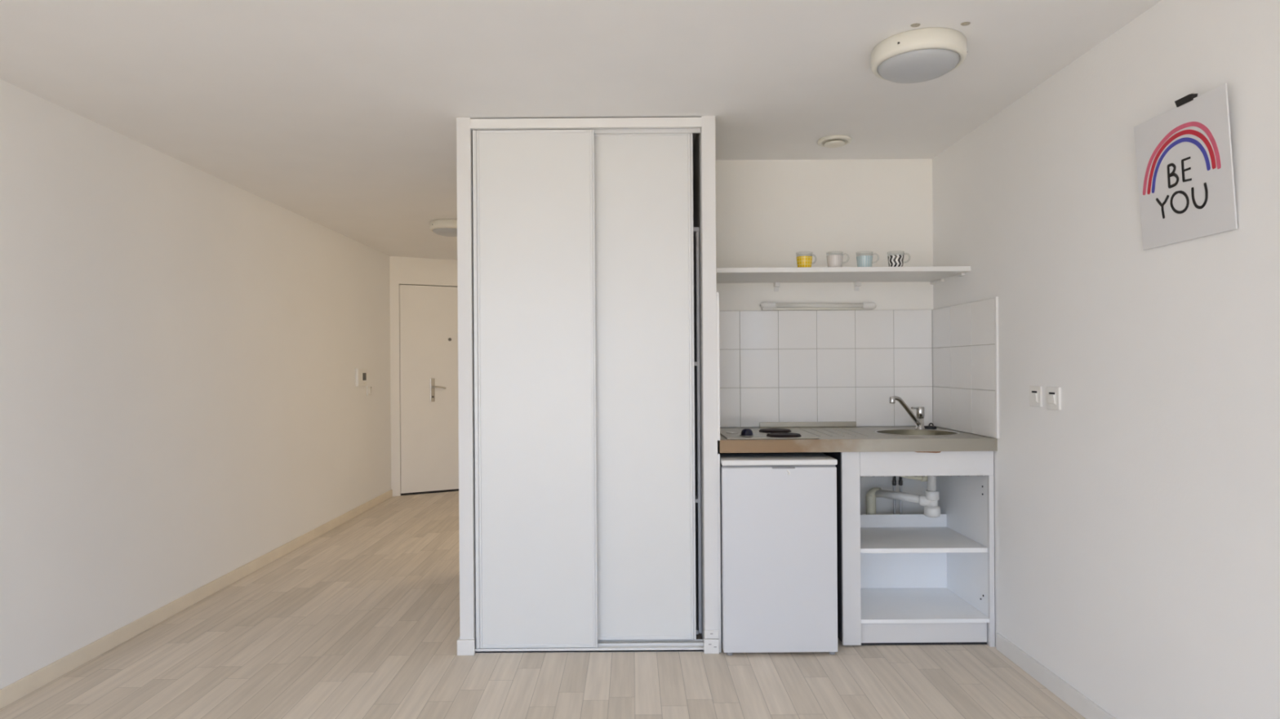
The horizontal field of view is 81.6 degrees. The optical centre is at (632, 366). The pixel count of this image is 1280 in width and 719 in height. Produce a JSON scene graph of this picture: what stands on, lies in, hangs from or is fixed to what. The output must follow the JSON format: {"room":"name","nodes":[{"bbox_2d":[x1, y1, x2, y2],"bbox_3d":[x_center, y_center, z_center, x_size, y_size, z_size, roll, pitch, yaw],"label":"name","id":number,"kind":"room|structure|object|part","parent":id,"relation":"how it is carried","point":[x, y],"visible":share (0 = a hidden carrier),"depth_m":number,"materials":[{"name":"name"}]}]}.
{"room":"studio apartment","nodes":[
{"label":"studio apartment","id":0,"kind":"room"},
{"bbox_2d":[0,79,391,689],"bbox_3d":[-2.436,0.098,1.950,0.150,2.350,12.700,0,0,0],"label":"wall","id":1,"kind":"structure","parent":0,"point":[182,347],"depth_m":3.63,"materials":[{"name":"paint"}]},
{"bbox_2d":[0,489,392,709],"bbox_3d":[-2.347,1.237,1.518,0.012,0.070,11.435,0,0,0],"label":"baseboard","id":2,"kind":"structure","parent":1,"relation":"attached to","point":[25,686],"depth_m":3.63,"materials":[{"name":"beige wood"}]},
{"bbox_2d":[355,368,367,386],"bbox_3d":[-2.347,0.095,6.420,0.028,0.154,0.210,0,0,0],"label":"intercom","id":3,"kind":"object","parent":1,"relation":"attached to","point":[361,380],"visible":1,"depth_m":6.38,"materials":[{"name":"white plastic"}]},
{"bbox_2d":[389,256,457,496],"bbox_3d":[-1.631,0.092,7.669,1.895,2.350,0.120,0,0,-27],"label":"wall","id":4,"kind":"structure","parent":0,"point":[402,270],"depth_m":7.27,"materials":[{"name":"paint"}]},
{"bbox_2d":[399,284,458,495],"bbox_3d":[-1.852,0.227,7.519,0.987,2.082,0.167,0,0,-27],"label":"door","id":5,"kind":"structure","parent":4,"relation":"in","point":[428,314],"depth_m":7.41,"materials":[{"name":"paint"}]},
{"bbox_3d":[-2.001,0.237,7.424,0.042,0.234,0.008,0,0,-27],"label":"handle plate","id":6,"kind":"part","parent":5,"relation":"part of","materials":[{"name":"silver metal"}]},
{"bbox_3d":[-1.936,0.212,7.403,0.142,0.032,0.057,0,0,-5],"label":"lever","id":7,"kind":"part","parent":5,"relation":"part of","materials":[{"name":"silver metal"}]},
{"bbox_2d":[456,117,475,648],"bbox_3d":[-0.732,0.086,5.772,0.060,2.350,5.056,0,0,0],"label":"wall","id":8,"kind":"structure","parent":0,"point":[464,132],"depth_m":3.24,"materials":[{"name":"paint"}]},
{"bbox_2d":[457,637,475,655],"bbox_3d":[-0.727,1.227,3.975,0.076,0.067,1.490,0,0,0],"label":"baseboard","id":9,"kind":"structure","parent":8,"relation":"attached to","point":[464,646],"depth_m":3.23,"materials":[{"name":"white wood"}]},
{"bbox_2d":[470,117,701,129],"bbox_3d":[-0.203,-1.066,3.252,1.013,0.041,0.022,0,0,0],"label":"trim","id":10,"kind":"structure","parent":8,"relation":"attached to","point":[619,122],"depth_m":3.24,"materials":[{"name":"paint"}]},
{"bbox_2d":[0,491,1085,718],"bbox_3d":[-0.420,1.309,2.000,4.466,0.100,12.800,0,0,0],"label":"floor","id":11,"kind":"structure","parent":0,"point":[360,620],"depth_m":3.08,"materials":[{"name":"laminate"}]},
{"bbox_2d":[472,128,703,653],"bbox_3d":[-0.195,0.085,3.593,1.011,2.344,0.674,0,0,0],"label":"wardrobe","id":12,"kind":"object","parent":11,"relation":"on","point":[586,289],"visible":0.99,"depth_m":3.27,"materials":[{"name":"white wood"}]},
{"bbox_3d":[-0.432,-1.036,3.273,0.489,0.012,0.020,0,0,0],"label":"rail","id":13,"kind":"part","parent":12,"relation":"part of","materials":[{"name":"white metal"}]},
{"bbox_3d":[-0.424,0.099,3.274,0.493,2.259,0.014,0,0,0],"label":"door","id":14,"kind":"part","parent":12,"relation":"part of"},
{"bbox_3d":[-0.416,1.233,3.273,0.489,0.016,0.020,0,0,0],"label":"rail","id":15,"kind":"part","parent":12,"relation":"part of","materials":[{"name":"white"}]},
{"bbox_3d":[0.022,-1.037,3.315,0.450,0.012,0.020,0,0,0],"label":"rail","id":16,"kind":"part","parent":12,"relation":"part of","materials":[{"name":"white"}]},
{"bbox_3d":[0.030,0.088,3.316,0.454,2.239,0.014,0,0,0],"label":"door","id":17,"kind":"part","parent":12,"relation":"part of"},
{"bbox_3d":[0.038,1.212,3.315,0.450,0.016,0.020,0,0,0],"label":"rail","id":18,"kind":"part","parent":12,"relation":"part of","materials":[{"name":"white metal"}]},
{"bbox_2d":[693,226,698,237],"bbox_3d":[0.025,-0.625,3.658,0.559,0.018,0.545,0,0,0],"label":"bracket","id":19,"kind":"object","parent":12,"relation":"attached to","point":[695,229],"depth_m":3.39,"materials":[{"name":"silver metal"}]},
{"bbox_3d":[0.305,0.303,3.663,0.012,1.842,0.535,0,0,0],"label":"panel","id":20,"kind":"part","parent":12,"relation":"part of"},
{"bbox_2d":[717,451,837,655],"bbox_3d":[0.660,0.817,3.475,0.538,0.868,0.570,0,0,0],"label":"mini fridge","id":21,"kind":"object","parent":11,"relation":"on","point":[778,511],"visible":0.77,"depth_m":3.20,"materials":[{"name":"white metal"}]},
{"bbox_3d":[0.637,0.416,3.466,0.498,0.024,0.537,0,0,0],"label":"lid","id":22,"kind":"part","parent":21,"relation":"part of","materials":[{"name":"white plastic"}]},
{"bbox_2d":[821,451,995,647],"bbox_3d":[1.268,0.812,3.592,0.674,0.870,0.616,0,0,0],"label":"base cabinet","id":23,"kind":"object","parent":11,"relation":"on","point":[903,579],"visible":0.77,"depth_m":3.35,"materials":[{"name":"white"}]},
{"bbox_3d":[0.972,0.808,3.294,0.080,0.858,0.018,0,0,0],"label":"post","id":24,"kind":"part","parent":23,"relation":"part of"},
{"bbox_2d":[717,422,997,453],"bbox_3d":[0.996,0.379,3.596,1.222,0.170,0.674,0,0,0],"label":"countertop","id":25,"kind":"structure","parent":23,"relation":"on","point":[833,437],"depth_m":3.26,"materials":[{"name":"laminate"}]},
{"bbox_2d":[720,428,818,439],"bbox_3d":[0.627,0.305,3.520,0.410,0.038,0.440,0,0,0],"label":"cooktop","id":26,"kind":"object","parent":25,"relation":"in","point":[745,433],"visible":0.99,"depth_m":3.40,"materials":[{"name":"silver metal"}]},
{"bbox_3d":[0.529,0.303,3.420,0.062,0.033,0.062,0,0,0],"label":"knob","id":27,"kind":"part","parent":26,"relation":"part of","materials":[{"name":"black plastic"}]},
{"bbox_2d":[892,475,896,514],"bbox_3d":[1.356,0.688,3.832,0.021,0.618,0.059,0,0,19],"label":"supply hose","id":28,"kind":"object","parent":25,"relation":"hanging from","point":[894,481],"visible":0.3,"depth_m":3.84,"materials":[{"name":"grey"}]},
{"bbox_2d":[898,476,902,514],"bbox_3d":[1.400,0.687,3.833,0.021,0.618,0.056,0,0,-18],"label":"supply hose","id":29,"kind":"object","parent":25,"relation":"hanging from","point":[900,481],"visible":0.29,"depth_m":3.84,"materials":[{"name":"grey metal"}]},
{"bbox_2d":[866,475,940,517],"bbox_3d":[1.318,0.704,3.669,0.156,0.486,0.383,0,0,-44],"label":"pipe","id":30,"kind":"object","parent":25,"relation":"attached to","point":[930,500],"visible":0.71,"depth_m":3.60,"materials":[{"name":"white plastic"}]},
{"bbox_3d":[1.328,0.647,3.698,0.050,0.044,0.255,0,0,-38],"label":"waste arm","id":31,"kind":"part","parent":30,"relation":"part of","materials":[{"name":"white plastic"}]},
{"bbox_2d":[924,506,940,517],"bbox_3d":[1.449,0.700,3.580,0.074,0.052,0.072,0,0,0],"label":"trap","id":32,"kind":"object","parent":30,"relation":"on","point":[929,511],"depth_m":3.55,"materials":[{"name":"white plastic"}]},
{"bbox_2d":[888,395,925,429],"bbox_3d":[1.366,0.231,3.679,0.292,0.176,0.052,0,0,-39],"label":"tap","id":33,"kind":"object","parent":25,"relation":"on","point":[918,420],"visible":1,"depth_m":3.71,"materials":[{"name":"silver metal"}]},
{"bbox_3d":[1.360,0.222,3.666,0.248,0.159,0.034,0,0,-39],"label":"spout","id":34,"kind":"part","parent":33,"relation":"part of","materials":[{"name":"silver metal"}]},
{"bbox_2d":[874,429,959,435],"bbox_3d":[1.368,0.389,3.565,0.389,0.146,0.355,0,0,0],"label":"sink","id":35,"kind":"object","parent":25,"relation":"in","point":[879,432],"depth_m":3.70,"materials":[{"name":"silver metal"}]},
{"bbox_2d":[924,422,936,429],"bbox_3d":[1.517,0.302,3.775,0.062,0.031,0.062,0,0,0],"label":"plug","id":36,"kind":"object","parent":25,"relation":"on","point":[928,427],"visible":0.99,"depth_m":3.75,"materials":[{"name":"black plastic"}]},
{"bbox_3d":[1.271,0.937,3.754,0.640,0.373,0.008,0,0,0],"label":"panel","id":37,"kind":"part","parent":23,"relation":"part of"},
{"bbox_2d":[860,527,987,553],"bbox_3d":[1.270,0.824,3.528,0.639,0.021,0.432,0,0,0],"label":"shelf","id":38,"kind":"object","parent":23,"relation":"attached to","point":[873,540],"depth_m":3.44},
{"bbox_3d":[1.306,0.431,3.295,0.592,0.109,0.018,0,0,0],"label":"rail","id":39,"kind":"part","parent":23,"relation":"part of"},
{"bbox_3d":[1.598,0.810,3.602,0.014,0.870,0.596,0,0,0],"label":"panel","id":40,"kind":"part","parent":23,"relation":"part of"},
{"bbox_2d":[0,0,1161,259],"bbox_3d":[-0.437,-1.166,2.000,4.466,0.150,12.800,0,0,0],"label":"ceiling","id":41,"kind":"structure","parent":0,"point":[340,116],"depth_m":2.77,"materials":[{"name":"paint"}]},
{"bbox_2d":[429,218,457,236],"bbox_3d":[-1.372,-1.036,5.600,0.309,0.097,0.309,0,0,0],"label":"ceiling lamp","id":42,"kind":"object","parent":41,"relation":"attached to","point":[443,227],"visible":0.68,"depth_m":5.47,"materials":[{"name":"white plastic"}]},
{"bbox_2d":[432,227,457,236],"bbox_3d":[-1.372,-1.011,5.600,0.265,0.048,0.265,0,0,0],"label":"diffuser","id":43,"kind":"object","parent":42,"relation":"attached to","point":[446,232],"depth_m":5.51,"materials":[{"name":"grey plastic"}]},
{"bbox_2d":[817,134,852,147],"bbox_3d":[0.983,-1.085,3.600,0.162,0.032,0.162,0,0,0],"label":"ceiling vent","id":44,"kind":"object","parent":41,"relation":"in","point":[837,140],"visible":1,"depth_m":3.57,"materials":[{"name":"white plastic"}]},
{"bbox_2d":[910,23,919,26],"bbox_3d":[0.912,-1.098,2.388,0.031,0.005,0.024,0,0,0],"label":"plug","id":45,"kind":"object","parent":41,"relation":"attached to","point":[913,24],"visible":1,"depth_m":2.38,"materials":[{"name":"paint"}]},
{"bbox_2d":[871,27,967,83],"bbox_3d":[0.985,-1.052,2.555,0.309,0.097,0.309,0,0,0],"label":"ceiling lamp","id":46,"kind":"object","parent":41,"relation":"attached to","point":[925,54],"visible":1,"depth_m":2.46,"materials":[{"name":"white plastic"}]},
{"bbox_2d":[877,48,959,83],"bbox_3d":[0.985,-1.027,2.555,0.265,0.048,0.265,0,0,0],"label":"diffuser","id":47,"kind":"object","parent":46,"relation":"attached to","point":[895,65],"depth_m":2.50,"materials":[{"name":"grey plastic"}]},
{"bbox_2d":[960,22,970,26],"bbox_3d":[1.070,-1.099,2.380,0.031,0.005,0.024,0,0,0],"label":"plug","id":48,"kind":"object","parent":41,"relation":"attached to","point":[964,24],"visible":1,"depth_m":2.38,"materials":[{"name":"paint"}]},
{"bbox_2d":[693,115,719,642],"bbox_3d":[0.341,0.079,3.669,0.060,2.350,0.850,0,0,0],"label":"wall","id":49,"kind":"structure","parent":0,"point":[704,147],"depth_m":3.24,"materials":[{"name":"paint"}]},
{"bbox_2d":[703,630,719,653],"bbox_3d":[0.346,1.204,3.236,0.066,0.100,0.015,0,0,0],"label":"baseboard","id":50,"kind":"structure","parent":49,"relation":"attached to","point":[710,646],"depth_m":3.23,"materials":[{"name":"white"}]},
{"bbox_2d":[715,159,933,514],"bbox_3d":[0.988,0.074,4.019,1.234,2.350,0.150,0,0,0],"label":"wall","id":51,"kind":"structure","parent":0,"point":[770,213],"depth_m":3.94,"materials":[{"name":"paint"}]},
{"bbox_2d":[715,116,721,652],"bbox_3d":[0.377,0.079,3.594,0.012,2.349,0.700,0,0,0],"label":"panel","id":52,"kind":"object","parent":51,"relation":"attached to","point":[717,293],"depth_m":3.25,"materials":[{"name":"white wood"}]},
{"bbox_2d":[760,302,876,310],"bbox_3d":[0.981,-0.321,3.920,0.615,0.043,0.047,0,0,0],"label":"tube light","id":53,"kind":"object","parent":51,"relation":"attached to","point":[764,305],"visible":1,"depth_m":3.90,"materials":[{"name":"white plastic"}]},
{"bbox_3d":[0.982,-0.306,3.933,0.588,0.014,0.022,0,0,0],"label":"rail","id":54,"kind":"part","parent":53,"relation":"part of","materials":[{"name":"white plastic"}]},
{"bbox_2d":[719,309,933,427],"bbox_3d":[0.989,0.011,3.939,1.212,0.618,0.010,0,0,0],"label":"wall tiles","id":55,"kind":"structure","parent":51,"relation":"attached to","point":[788,366],"depth_m":3.93,"materials":[{"name":"white tile"}]},
{"bbox_2d":[716,266,970,291],"bbox_3d":[0.985,-0.435,3.722,1.232,0.068,0.444,0,0,0],"label":"wall shelf","id":56,"kind":"object","parent":51,"relation":"attached to","point":[933,274],"visible":0.95,"depth_m":3.60,"materials":[{"name":"paint"}]},
{"bbox_2d":[795,256,812,267],"bbox_3d":[0.833,-0.508,3.554,0.097,0.077,0.082,0,0,15],"label":"mug","id":57,"kind":"object","parent":56,"relation":"on","point":[802,261],"visible":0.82,"depth_m":3.53,"materials":[{"name":"yellow ceramic"}]},
{"bbox_2d":[826,254,843,266],"bbox_3d":[0.978,-0.509,3.551,0.098,0.077,0.081,0,0,40],"label":"mug","id":58,"kind":"object","parent":56,"relation":"on","point":[834,260],"visible":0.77,"depth_m":3.52,"materials":[{"name":"white ceramic"}]},
{"bbox_2d":[856,255,872,266],"bbox_3d":[1.121,-0.510,3.551,0.098,0.077,0.081,0,0,40],"label":"mug","id":59,"kind":"object","parent":56,"relation":"on","point":[863,260],"visible":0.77,"depth_m":3.53,"materials":[{"name":"blue ceramic"}]},
{"bbox_2d":[887,254,904,266],"bbox_3d":[1.271,-0.511,3.551,0.098,0.077,0.081,0,0,40],"label":"mug","id":60,"kind":"object","parent":56,"relation":"on","point":[895,260],"visible":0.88,"depth_m":3.53,"materials":[{"name":"multicoloured ceramic"}]},
{"bbox_2d":[932,0,1279,718],"bbox_3d":[1.680,0.069,-0.153,0.150,2.350,8.494,0,0,0],"label":"wall","id":61,"kind":"structure","parent":0,"point":[1137,519],"depth_m":2.38,"materials":[{"name":"paint"}]},
{"bbox_2d":[932,296,999,438],"bbox_3d":[1.599,0.005,3.594,0.011,0.622,0.700,0,0,0],"label":"wall tiles","id":62,"kind":"structure","parent":61,"relation":"attached to","point":[966,384],"depth_m":3.53,"materials":[{"name":"white tile"}]},
{"bbox_2d":[1029,386,1042,407],"bbox_3d":[1.596,0.119,2.938,0.018,0.082,0.082,0,0,0],"label":"wall switch","id":63,"kind":"object","parent":61,"relation":"attached to","point":[1035,392],"visible":1,"depth_m":2.92,"materials":[{"name":"white plastic"}]},
{"bbox_2d":[1046,386,1061,410],"bbox_3d":[1.596,0.121,2.815,0.018,0.086,0.086,0,0,0],"label":"wall switch","id":64,"kind":"object","parent":61,"relation":"attached to","point":[1053,394],"visible":1,"depth_m":2.80,"materials":[{"name":"white plastic"}]},
{"bbox_2d":[995,633,1115,718],"bbox_3d":[1.607,1.209,-0.469,0.012,0.072,7.462,0,0,0],"label":"baseboard","id":65,"kind":"structure","parent":61,"relation":"attached to","point":[1087,708],"depth_m":2.83,"materials":[{"name":"white wood"}]},
{"bbox_2d":[1133,83,1237,250],"bbox_3d":[1.582,-0.555,2.135,0.030,0.386,0.358,0,0,0],"label":"picture","id":66,"kind":"object","parent":61,"relation":"attached to","point":[1184,153],"visible":1,"depth_m":2.11,"materials":[{"name":"white paper"}]},
{"bbox_2d":[1174,93,1197,106],"bbox_3d":[1.568,-0.757,2.098,0.025,0.027,0.058,0,0,0],"label":"binder clip","id":67,"kind":"object","parent":66,"relation":"attached to","point":[1189,97],"visible":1,"depth_m":2.09,"materials":[{"name":"black metal"}]}
]}

